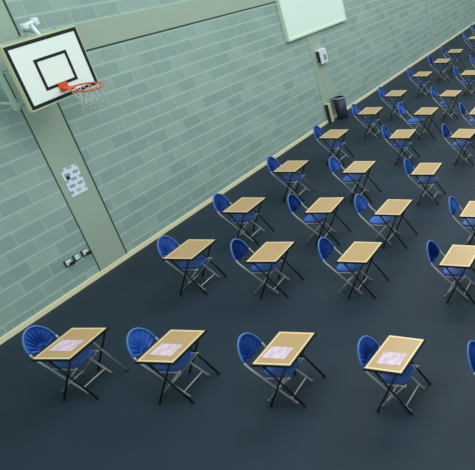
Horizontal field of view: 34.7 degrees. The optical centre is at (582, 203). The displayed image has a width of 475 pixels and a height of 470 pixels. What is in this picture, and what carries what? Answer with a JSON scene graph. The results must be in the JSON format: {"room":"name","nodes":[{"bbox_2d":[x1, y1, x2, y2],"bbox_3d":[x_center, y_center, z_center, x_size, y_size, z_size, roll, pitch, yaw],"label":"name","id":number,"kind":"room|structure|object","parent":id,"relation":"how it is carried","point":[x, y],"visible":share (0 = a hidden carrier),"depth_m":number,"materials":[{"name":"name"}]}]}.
{"room":"school gymnasium","nodes":[
{"label":"school gymnasium","id":0,"kind":"room"},
{"bbox_2d":[0,24,474,469],"bbox_3d":[1.466,-4.796,21.455,17.820,0.100,41.400,1,27,6],"label":"floor","id":1,"kind":"structure","parent":0,"point":[231,424],"depth_m":8.55,"materials":[{"name":"rubber"}]},
{"bbox_2d":[22,325,112,393],"bbox_3d":[-6.830,2.010,7.627,0.617,0.937,0.411,0,27,4],"label":"folding chair","id":2,"kind":"object","parent":1,"relation":"on","point":[35,337],"visible":0.89,"depth_m":7.56,"materials":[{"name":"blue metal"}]},
{"bbox_2d":[31,327,128,400],"bbox_3d":[-6.583,2.116,7.634,0.541,0.726,0.630,-1,27,3],"label":"desk","id":3,"kind":"object","parent":1,"relation":"on","point":[89,335],"visible":1,"depth_m":7.48,"materials":[{"name":"beige wood"}]},
{"bbox_2d":[49,340,83,350],"bbox_3d":[-6.625,1.817,7.422,0.300,0.003,0.210,0,27,3],"label":"paper","id":4,"kind":"object","parent":3,"relation":"on","point":[63,345],"visible":1,"depth_m":7.42,"materials":[{"name":"white paper"}]},
{"bbox_2d":[126,327,209,397],"bbox_3d":[-5.416,2.015,7.517,0.617,0.937,0.411,0,27,4],"label":"folding chair","id":5,"kind":"object","parent":1,"relation":"on","point":[138,339],"visible":0.89,"depth_m":7.44,"materials":[{"name":"blue plastic"}]},
{"bbox_2d":[134,329,220,403],"bbox_3d":[-5.215,2.123,7.524,0.510,0.726,0.630,0,27,5],"label":"desk","id":6,"kind":"object","parent":1,"relation":"on","point":[187,338],"visible":0.98,"depth_m":7.38,"materials":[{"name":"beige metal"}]},
{"bbox_2d":[149,343,181,355],"bbox_3d":[-5.248,1.836,7.286,0.300,0.003,0.210,2,27,7],"label":"paper","id":7,"kind":"object","parent":6,"relation":"on","point":[163,349],"visible":1,"depth_m":7.28,"materials":[{"name":"white paper"}]},
{"bbox_2d":[157,235,219,290],"bbox_3d":[-6.621,0.952,9.676,0.617,0.937,0.411,0,27,4],"label":"folding chair","id":8,"kind":"object","parent":1,"relation":"on","point":[165,244],"visible":0.85,"depth_m":9.62,"materials":[{"name":"blue plastic"}]},
{"bbox_2d":[162,239,226,294],"bbox_3d":[-6.450,1.060,9.684,0.510,0.726,0.630,0,27,4],"label":"desk","id":9,"kind":"object","parent":1,"relation":"on","point":[190,249],"visible":1,"depth_m":9.50,"materials":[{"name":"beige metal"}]},
{"bbox_2d":[213,193,264,241],"bbox_3d":[-6.619,0.226,11.093,0.617,0.937,0.411,0,27,4],"label":"folding chair","id":10,"kind":"object","parent":1,"relation":"on","point":[220,201],"visible":0.89,"depth_m":11.04,"materials":[{"name":"blue plastic"}]},
{"bbox_2d":[221,197,274,244],"bbox_3d":[-6.378,0.334,11.096,0.510,0.726,0.630,0,27,5],"label":"desk","id":11,"kind":"object","parent":1,"relation":"on","point":[244,205],"visible":0.87,"depth_m":10.91,"materials":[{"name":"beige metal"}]},
{"bbox_2d":[230,238,289,293],"bbox_3d":[-5.329,0.987,9.517,0.617,0.937,0.411,-1,27,2],"label":"folding chair","id":12,"kind":"object","parent":1,"relation":"on","point":[239,248],"visible":0.9,"depth_m":9.45,"materials":[{"name":"blue plastic"}]},
{"bbox_2d":[245,241,303,298],"bbox_3d":[-5.033,1.090,9.526,0.510,0.726,0.630,-1,27,3],"label":"desk","id":13,"kind":"object","parent":1,"relation":"on","point":[271,253],"visible":1,"depth_m":9.35,"materials":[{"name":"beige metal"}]},
{"bbox_2d":[237,332,312,403],"bbox_3d":[-3.930,2.044,7.354,0.617,0.937,0.411,0,27,4],"label":"folding chair","id":14,"kind":"object","parent":1,"relation":"on","point":[248,344],"visible":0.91,"depth_m":7.28,"materials":[{"name":"blue plastic"}]},
{"bbox_2d":[266,156,309,198],"bbox_3d":[-6.493,-0.610,12.714,0.617,0.937,0.411,0,27,3],"label":"folding chair","id":15,"kind":"object","parent":1,"relation":"on","point":[273,164],"visible":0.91,"depth_m":12.67,"materials":[{"name":"blue plastic"}]},
{"bbox_2d":[251,331,325,406],"bbox_3d":[-3.723,2.126,7.412,0.510,0.726,0.630,1,27,5],"label":"desk","id":16,"kind":"object","parent":1,"relation":"on","point":[299,341],"visible":0.98,"depth_m":7.26,"materials":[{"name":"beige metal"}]},
{"bbox_2d":[261,346,292,358],"bbox_3d":[-3.777,1.844,7.167,0.300,0.003,0.210,2,27,8],"label":"paper","id":17,"kind":"object","parent":16,"relation":"on","point":[275,352],"visible":1,"depth_m":7.16,"materials":[{"name":"white paper"}]},
{"bbox_2d":[272,160,315,201],"bbox_3d":[-6.312,-0.503,12.724,0.510,0.726,0.630,0,27,4],"label":"desk","id":18,"kind":"object","parent":1,"relation":"on","point":[290,166],"visible":0.98,"depth_m":12.54,"materials":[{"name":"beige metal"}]},
{"bbox_2d":[287,194,335,241],"bbox_3d":[-5.163,0.233,10.975,0.617,0.937,0.411,-1,27,2],"label":"folding chair","id":19,"kind":"object","parent":1,"relation":"on","point":[293,201],"visible":0.93,"depth_m":10.91,"materials":[{"name":"blue plastic"}]},
{"bbox_2d":[304,197,350,245],"bbox_3d":[-4.802,0.336,10.981,0.510,0.726,0.630,-1,27,3],"label":"desk","id":20,"kind":"object","parent":1,"relation":"on","point":[322,205],"visible":0.94,"depth_m":10.80,"materials":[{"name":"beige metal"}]},
{"bbox_2d":[325,103,333,121],"bbox_3d":[-7.591,-2.736,17.353,0.100,0.560,0.175,1,27,6],"label":"box","id":21,"kind":"object","parent":1,"relation":"on","point":[328,108],"visible":1,"depth_m":17.31,"materials":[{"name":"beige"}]},
{"bbox_2d":[313,125,349,163],"bbox_3d":[-6.311,-1.517,14.471,0.617,0.937,0.411,1,27,6],"label":"folding chair","id":22,"kind":"object","parent":1,"relation":"on","point":[317,131],"visible":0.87,"depth_m":14.43,"materials":[{"name":"blue plastic"}]},
{"bbox_2d":[318,129,353,164],"bbox_3d":[-6.147,-1.420,14.503,0.510,0.726,0.630,1,27,6],"label":"desk","id":23,"kind":"object","parent":1,"relation":"on","point":[335,134],"visible":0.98,"depth_m":14.33,"materials":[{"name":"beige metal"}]},
{"bbox_2d":[332,95,347,118],"bbox_3d":[-7.382,-2.959,17.663,0.384,0.660,0.384,1,27,6],"label":"litter bin","id":24,"kind":"object","parent":1,"relation":"on","point":[339,101],"visible":1,"depth_m":17.56,"materials":[{"name":"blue plastic"}]},
{"bbox_2d":[317,237,372,294],"bbox_3d":[-3.898,0.972,9.444,0.617,0.937,0.411,1,27,5],"label":"folding chair","id":25,"kind":"object","parent":1,"relation":"on","point":[325,246],"visible":0.89,"depth_m":9.37,"materials":[{"name":"blue plastic"}]},
{"bbox_2d":[328,156,369,199],"bbox_3d":[-5.099,-0.589,12.574,0.617,0.937,0.411,1,27,5],"label":"folding chair","id":26,"kind":"object","parent":1,"relation":"on","point":[334,164],"visible":0.97,"depth_m":12.53,"materials":[{"name":"blue plastic"}]},
{"bbox_2d":[342,161,380,202],"bbox_3d":[-4.770,-0.479,12.569,0.510,0.726,0.630,0,27,4],"label":"desk","id":27,"kind":"object","parent":1,"relation":"on","point":[357,167],"visible":1,"depth_m":12.38,"materials":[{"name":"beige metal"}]},
{"bbox_2d":[336,241,388,298],"bbox_3d":[-3.548,1.086,9.430,0.510,0.726,0.630,1,27,6],"label":"desk","id":28,"kind":"object","parent":1,"relation":"on","point":[358,252],"visible":0.96,"depth_m":9.24,"materials":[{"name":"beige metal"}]},
{"bbox_2d":[351,104,381,137],"bbox_3d":[-5.995,-2.330,16.035,0.617,0.937,0.411,-1,27,2],"label":"folding chair","id":29,"kind":"object","parent":1,"relation":"on","point":[355,109],"visible":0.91,"depth_m":15.99,"materials":[{"name":"blue plastic"}]},
{"bbox_2d":[357,107,383,138],"bbox_3d":[-5.826,-2.252,16.103,0.510,0.726,0.630,-1,27,3],"label":"desk","id":30,"kind":"object","parent":1,"relation":"on","point":[372,111],"visible":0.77,"depth_m":15.91,"materials":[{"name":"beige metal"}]},
{"bbox_2d":[354,194,399,244],"bbox_3d":[-3.871,0.256,10.839,0.617,0.937,0.411,2,27,8],"label":"folding chair","id":31,"kind":"object","parent":1,"relation":"on","point":[360,203],"visible":0.94,"depth_m":10.78,"materials":[{"name":"blue plastic"}]},
{"bbox_2d":[357,335,424,411],"bbox_3d":[-2.399,2.068,7.201,0.617,0.937,0.411,3,28,10],"label":"folding chair","id":32,"kind":"object","parent":1,"relation":"on","point":[367,346],"visible":0.8,"depth_m":7.13,"materials":[{"name":"blue plastic"}]},
{"bbox_2d":[378,87,405,118],"bbox_3d":[-5.783,-3.098,17.517,0.617,0.937,0.411,0,27,3],"label":"folding chair","id":33,"kind":"object","parent":1,"relation":"on","point":[382,93],"visible":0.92,"depth_m":17.47,"materials":[{"name":"blue plastic"}]},
{"bbox_2d":[373,199,417,248],"bbox_3d":[-3.462,0.375,10.811,0.510,0.726,0.630,1,27,7],"label":"desk","id":34,"kind":"object","parent":1,"relation":"on","point":[395,208],"visible":0.98,"depth_m":10.62,"materials":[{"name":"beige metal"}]},
{"bbox_2d":[363,335,430,415],"bbox_3d":[-2.285,2.154,7.256,0.510,0.726,0.630,4,28,12],"label":"desk","id":35,"kind":"object","parent":1,"relation":"on","point":[411,346],"visible":0.85,"depth_m":7.10,"materials":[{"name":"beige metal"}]},
{"bbox_2d":[376,352,406,365],"bbox_3d":[-2.309,1.873,7.006,0.300,0.003,0.210,2,27,8],"label":"paper","id":36,"kind":"object","parent":35,"relation":"on","point":[388,358],"visible":1,"depth_m":7.00,"materials":[{"name":"white paper"}]},
{"bbox_2d":[384,90,409,118],"bbox_3d":[-5.604,-3.018,17.581,0.510,0.726,0.630,0,27,4],"label":"desk","id":37,"kind":"object","parent":1,"relation":"on","point":[393,93],"visible":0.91,"depth_m":17.39,"materials":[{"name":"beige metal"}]},
{"bbox_2d":[381,125,414,162],"bbox_3d":[-4.579,-1.508,14.330,0.617,0.937,0.411,-1,27,2],"label":"folding chair","id":38,"kind":"object","parent":1,"relation":"on","point":[386,133],"visible":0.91,"depth_m":14.28,"materials":[{"name":"blue plastic"}]},
{"bbox_2d":[388,129,419,165],"bbox_3d":[-4.391,-1.403,14.345,0.510,0.726,0.630,-1,27,3],"label":"desk","id":39,"kind":"object","parent":1,"relation":"on","point":[405,134],"visible":0.92,"depth_m":14.15,"materials":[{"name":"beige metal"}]},
{"bbox_2d":[397,103,427,137],"bbox_3d":[-4.710,-2.338,15.959,0.617,0.937,0.411,2,27,7],"label":"folding chair","id":40,"kind":"object","parent":1,"relation":"on","point":[401,108],"visible":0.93,"depth_m":15.92,"materials":[{"name":"blue plastic"}]},
{"bbox_2d":[407,68,430,96],"bbox_3d":[-5.535,-4.142,19.538,0.617,0.937,0.411,1,27,6],"label":"folding chair","id":41,"kind":"object","parent":1,"relation":"on","point":[409,71],"visible":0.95,"depth_m":19.48,"materials":[{"name":"blue plastic"}]},
{"bbox_2d":[403,158,441,202],"bbox_3d":[-3.428,-0.533,12.348,0.617,0.937,0.411,0,27,3],"label":"folding chair","id":42,"kind":"object","parent":1,"relation":"on","point":[408,166],"visible":0.94,"depth_m":12.30,"materials":[{"name":"blue plastic"}]},
{"bbox_2d":[412,71,432,96],"bbox_3d":[-5.341,-4.045,19.566,0.510,0.726,0.630,1,27,6],"label":"desk","id":43,"kind":"object","parent":1,"relation":"on","point":[419,74],"visible":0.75,"depth_m":19.35,"materials":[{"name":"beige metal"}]},
{"bbox_2d":[413,107,441,139],"bbox_3d":[-4.238,-2.216,15.919,0.510,0.726,0.630,2,27,7],"label":"desk","id":44,"kind":"object","parent":1,"relation":"on","point":[423,111],"visible":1,"depth_m":15.73,"materials":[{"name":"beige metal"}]},
{"bbox_2d":[410,163,445,204],"bbox_3d":[-3.270,-0.426,12.360,0.510,0.726,0.630,0,27,4],"label":"desk","id":45,"kind":"object","parent":1,"relation":"on","point":[422,169],"visible":0.85,"depth_m":12.15,"materials":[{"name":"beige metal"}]},
{"bbox_2d":[428,55,449,81],"bbox_3d":[-5.271,-4.975,21.143,0.617,0.937,0.411,-1,27,3],"label":"folding chair","id":46,"kind":"object","parent":1,"relation":"on","point":[429,56],"visible":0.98,"depth_m":21.10,"materials":[{"name":"blue plastic"}]},
{"bbox_2d":[433,59,452,82],"bbox_3d":[-5.090,-4.895,21.207,0.510,0.726,0.630,0,27,4],"label":"desk","id":47,"kind":"object","parent":1,"relation":"on","point":[438,61],"visible":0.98,"depth_m":20.96,"materials":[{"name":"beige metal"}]},
{"bbox_2d":[430,86,456,118],"bbox_3d":[-4.180,-3.071,17.351,0.617,0.937,0.411,2,27,8],"label":"folding chair","id":48,"kind":"object","parent":1,"relation":"on","point":[434,92],"visible":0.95,"depth_m":17.31,"materials":[{"name":"blue plastic"}]},
{"bbox_2d":[426,240,474,299],"bbox_3d":[-2.115,1.013,9.238,0.617,0.937,0.411,2,27,7],"label":"folding chair","id":49,"kind":"object","parent":1,"relation":"on","point":[432,249],"visible":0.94,"depth_m":9.17,"materials":[{"name":"blue plastic"}]},
{"bbox_2d":[439,90,462,119],"bbox_3d":[-3.906,-2.978,17.383,0.510,0.726,0.630,3,28,9],"label":"desk","id":50,"kind":"object","parent":1,"relation":"on","point":[448,93],"visible":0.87,"depth_m":17.20,"materials":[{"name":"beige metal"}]},
{"bbox_2d":[441,46,460,70],"bbox_3d":[-5.147,-5.705,22.560,0.617,0.937,0.411,-1,27,2],"label":"folding chair","id":51,"kind":"object","parent":1,"relation":"on","point":[442,48],"visible":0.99,"depth_m":22.55,"materials":[{"name":"blue plastic"}]},
{"bbox_2d":[447,49,464,70],"bbox_3d":[-4.918,-5.629,22.627,0.510,0.726,0.630,-1,27,3],"label":"desk","id":52,"kind":"object","parent":1,"relation":"on","point":[452,51],"visible":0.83,"depth_m":22.41,"materials":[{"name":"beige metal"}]},
{"bbox_2d":[438,244,474,303],"bbox_3d":[-1.895,1.127,9.233,0.510,0.726,0.630,2,27,8],"label":"desk","id":53,"kind":"object","parent":1,"relation":"on","point":[457,256],"visible":0.92,"depth_m":9.01,"materials":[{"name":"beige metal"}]},
{"bbox_2d":[441,124,472,162],"bbox_3d":[-3.094,-1.516,14.241,0.617,0.937,0.411,2,27,8],"label":"folding chair","id":54,"kind":"object","parent":1,"relation":"on","point":[445,130],"visible":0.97,"depth_m":14.20,"materials":[{"name":"blue plastic"}]},
{"bbox_2d":[448,196,474,244],"bbox_3d":[-2.095,0.296,10.636,0.617,0.937,0.411,2,27,7],"label":"folding chair","id":55,"kind":"object","parent":1,"relation":"on","point":[454,205],"visible":0.97,"depth_m":10.57,"materials":[{"name":"blue plastic"}]},
{"bbox_2d":[450,129,474,164],"bbox_3d":[-2.860,-1.399,14.228,0.510,0.726,0.630,3,27,9],"label":"desk","id":56,"kind":"object","parent":1,"relation":"on","point":[466,134],"visible":0.95,"depth_m":14.02,"materials":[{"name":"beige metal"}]},
{"bbox_2d":[453,66,474,94],"bbox_3d":[-3.979,-4.169,19.479,0.617,0.937,0.411,1,27,5],"label":"folding chair","id":57,"kind":"object","parent":1,"relation":"on","point":[456,72],"visible":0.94,"depth_m":19.43,"materials":[{"name":"blue plastic"}]},
{"bbox_2d":[459,201,474,244],"bbox_3d":[-1.885,0.409,10.633,0.510,0.726,0.630,2,27,7],"label":"desk","id":58,"kind":"object","parent":1,"relation":"on","point":[468,211],"visible":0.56,"depth_m":10.38,"materials":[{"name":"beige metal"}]},
{"bbox_2d":[459,103,474,128],"bbox_3d":[-2.999,-2.312,15.787,0.617,0.937,0.411,1,27,5],"label":"folding chair","id":59,"kind":"object","parent":1,"relation":"on","point":[461,106],"visible":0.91,"depth_m":15.71,"materials":[{"name":"blue plastic"}]},
{"bbox_2d":[460,70,474,95],"bbox_3d":[-3.743,-4.081,19.523,0.510,0.726,0.630,1,27,6],"label":"desk","id":60,"kind":"object","parent":1,"relation":"on","point":[466,72],"visible":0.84,"depth_m":19.29,"materials":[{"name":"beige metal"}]},
{"bbox_2d":[463,33,474,55],"bbox_3d":[-4.777,-6.875,24.814,0.617,0.937,0.411,0,27,4],"label":"folding chair","id":61,"kind":"object","parent":1,"relation":"on","point":[464,35],"visible":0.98,"depth_m":24.74,"materials":[{"name":"blue plastic"}]},
{"bbox_2d":[466,340,474,375],"bbox_3d":[-1.054,2.081,7.080,0.617,0.937,0.411,1,27,5],"label":"folding chair","id":62,"kind":"object","parent":1,"relation":"on","point":[470,349],"visible":1,"depth_m":6.93,"materials":[{"name":"blue plastic"}]},
{"bbox_2d":[468,107,474,139],"bbox_3d":[-2.739,-2.200,15.783,0.510,0.726,0.630,1,27,6],"label":"desk","id":63,"kind":"object","parent":1,"relation":"on","point":[472,113],"visible":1,"depth_m":15.49,"materials":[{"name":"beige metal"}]},
{"bbox_2d":[468,36,474,53],"bbox_3d":[-4.561,-6.788,24.862,0.510,0.726,0.630,1,27,5],"label":"desk","id":64,"kind":"object","parent":1,"relation":"on","point":[471,37],"visible":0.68,"depth_m":24.57,"materials":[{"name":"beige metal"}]},
{"bbox_2d":[469,55,474,67],"bbox_3d":[-3.732,-4.952,20.989,0.617,0.937,0.411,0,27,4],"label":"folding chair","id":65,"kind":"object","parent":1,"relation":"on","point":[470,56],"visible":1,"depth_m":20.90,"materials":[{"name":"blue plastic"}]},
{"bbox_2d":[0,0,474,337],"bbox_3d":[-7.366,-8.337,20.653,0.300,7.500,41.400,1,27,6],"label":"wall","id":66,"kind":"structure","parent":0,"point":[187,112],"depth_m":11.63,"materials":[{"name":"brick"}]},
{"bbox_2d":[0,0,20,39],"bbox_3d":[-8.659,-3.942,7.838,0.012,3.350,0.450,1,27,6],"label":"trim","id":67,"kind":"structure","parent":66,"relation":"attached to","point":[7,29],"depth_m":8.61,"materials":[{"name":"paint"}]},
{"bbox_2d":[0,17,103,111],"bbox_3d":[-7.931,-2.060,8.547,1.360,1.309,1.276,0,27,4],"label":"basketball backboard","id":68,"kind":"object","parent":66,"relation":"attached to","point":[46,67],"visible":1,"depth_m":8.46,"materials":[{"name":"white"}]},
{"bbox_2d":[3,73,100,270],"bbox_3d":[-8.561,-0.380,9.404,0.006,3.520,0.014,1,27,6],"label":"trim","id":69,"kind":"structure","parent":66,"relation":"attached to","point":[3,73],"depth_m":9.38,"materials":[{"name":"grey metal"}]},
{"bbox_2d":[4,72,125,270],"bbox_3d":[-8.529,-0.509,9.653,0.012,3.520,0.550,1,27,6],"label":"pillar","id":70,"kind":"structure","parent":66,"relation":"attached to","point":[48,125],"depth_m":9.71,"materials":[{"name":"paint"}]},
{"bbox_2d":[63,258,75,266],"bbox_3d":[-8.529,0.974,9.615,0.075,0.108,0.122,1,27,6],"label":"wall socket","id":71,"kind":"object","parent":66,"relation":"attached to","point":[67,262],"visible":1,"depth_m":9.60,"materials":[{"name":"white plastic"}]},
{"bbox_2d":[60,163,87,196],"bbox_3d":[-8.518,-0.400,9.691,0.006,0.490,0.300,1,27,6],"label":"notice","id":72,"kind":"object","parent":66,"relation":"attached to","point":[71,174],"visible":1,"depth_m":9.68,"materials":[{"name":"white paper"}]},
{"bbox_2d":[72,253,80,261],"bbox_3d":[-8.532,0.903,9.755,0.036,0.108,0.099,1,27,6],"label":"wall socket","id":73,"kind":"object","parent":66,"relation":"attached to","point":[76,257],"visible":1,"depth_m":9.73,"materials":[{"name":"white plastic"}]},
{"bbox_2d":[80,248,91,256],"bbox_3d":[-8.496,0.828,9.898,0.075,0.108,0.117,1,27,6],"label":"wall socket","id":74,"kind":"object","parent":66,"relation":"attached to","point":[84,252],"visible":1,"depth_m":9.89,"materials":[{"name":"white plastic"}]},
{"bbox_2d":[57,102,126,253],"bbox_3d":[-8.502,-0.643,9.912,0.006,3.520,0.035,1,27,6],"label":"trim","id":75,"kind":"structure","parent":66,"relation":"attached to","point":[57,102],"depth_m":9.98,"materials":[{"name":"grey"}]},
{"bbox_2d":[0,0,275,70],"bbox_3d":[-7.214,-8.414,20.595,0.012,0.420,41.400,1,27,6],"label":"trim","id":76,"kind":"structure","parent":66,"relation":"attached to","point":[96,33],"depth_m":11.10,"materials":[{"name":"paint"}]},
{"bbox_2d":[0,22,474,344],"bbox_3d":[-7.085,-5.034,22.327,0.025,0.080,41.400,1,27,6],"label":"baseboard","id":77,"kind":"structure","parent":66,"relation":"attached to","point":[86,283],"depth_m":11.40,"materials":[{"name":"beige wood"}]},
{"bbox_2d":[276,0,346,41],"bbox_3d":[-7.676,-5.966,16.324,0.090,2.050,3.300,1,27,6],"label":"wall panel","id":78,"kind":"object","parent":66,"relation":"attached to","point":[299,18],"visible":1,"depth_m":16.15,"materials":[{"name":"white"}]},
{"bbox_2d":[306,31,335,120],"bbox_3d":[-7.691,-4.229,16.850,0.012,3.520,0.700,1,27,6],"label":"trim","id":79,"kind":"structure","parent":66,"relation":"attached to","point":[313,39],"depth_m":16.99,"materials":[{"name":"paint"}]},
{"bbox_2d":[316,48,327,63],"bbox_3d":[-7.614,-4.328,16.908,0.126,0.400,0.392,1,27,6],"label":"wall box","id":80,"kind":"object","parent":66,"relation":"attached to","point":[321,53],"visible":1,"depth_m":16.83,"materials":[{"name":"white plastic"}]},
{"bbox_2d":[426,0,435,48],"bbox_3d":[-6.712,-8.576,25.263,0.012,3.520,0.400,1,27,6],"label":"trim","id":81,"kind":"structure","parent":66,"relation":"attached to","point":[427,1],"depth_m":25.59,"materials":[{"name":"paint"}]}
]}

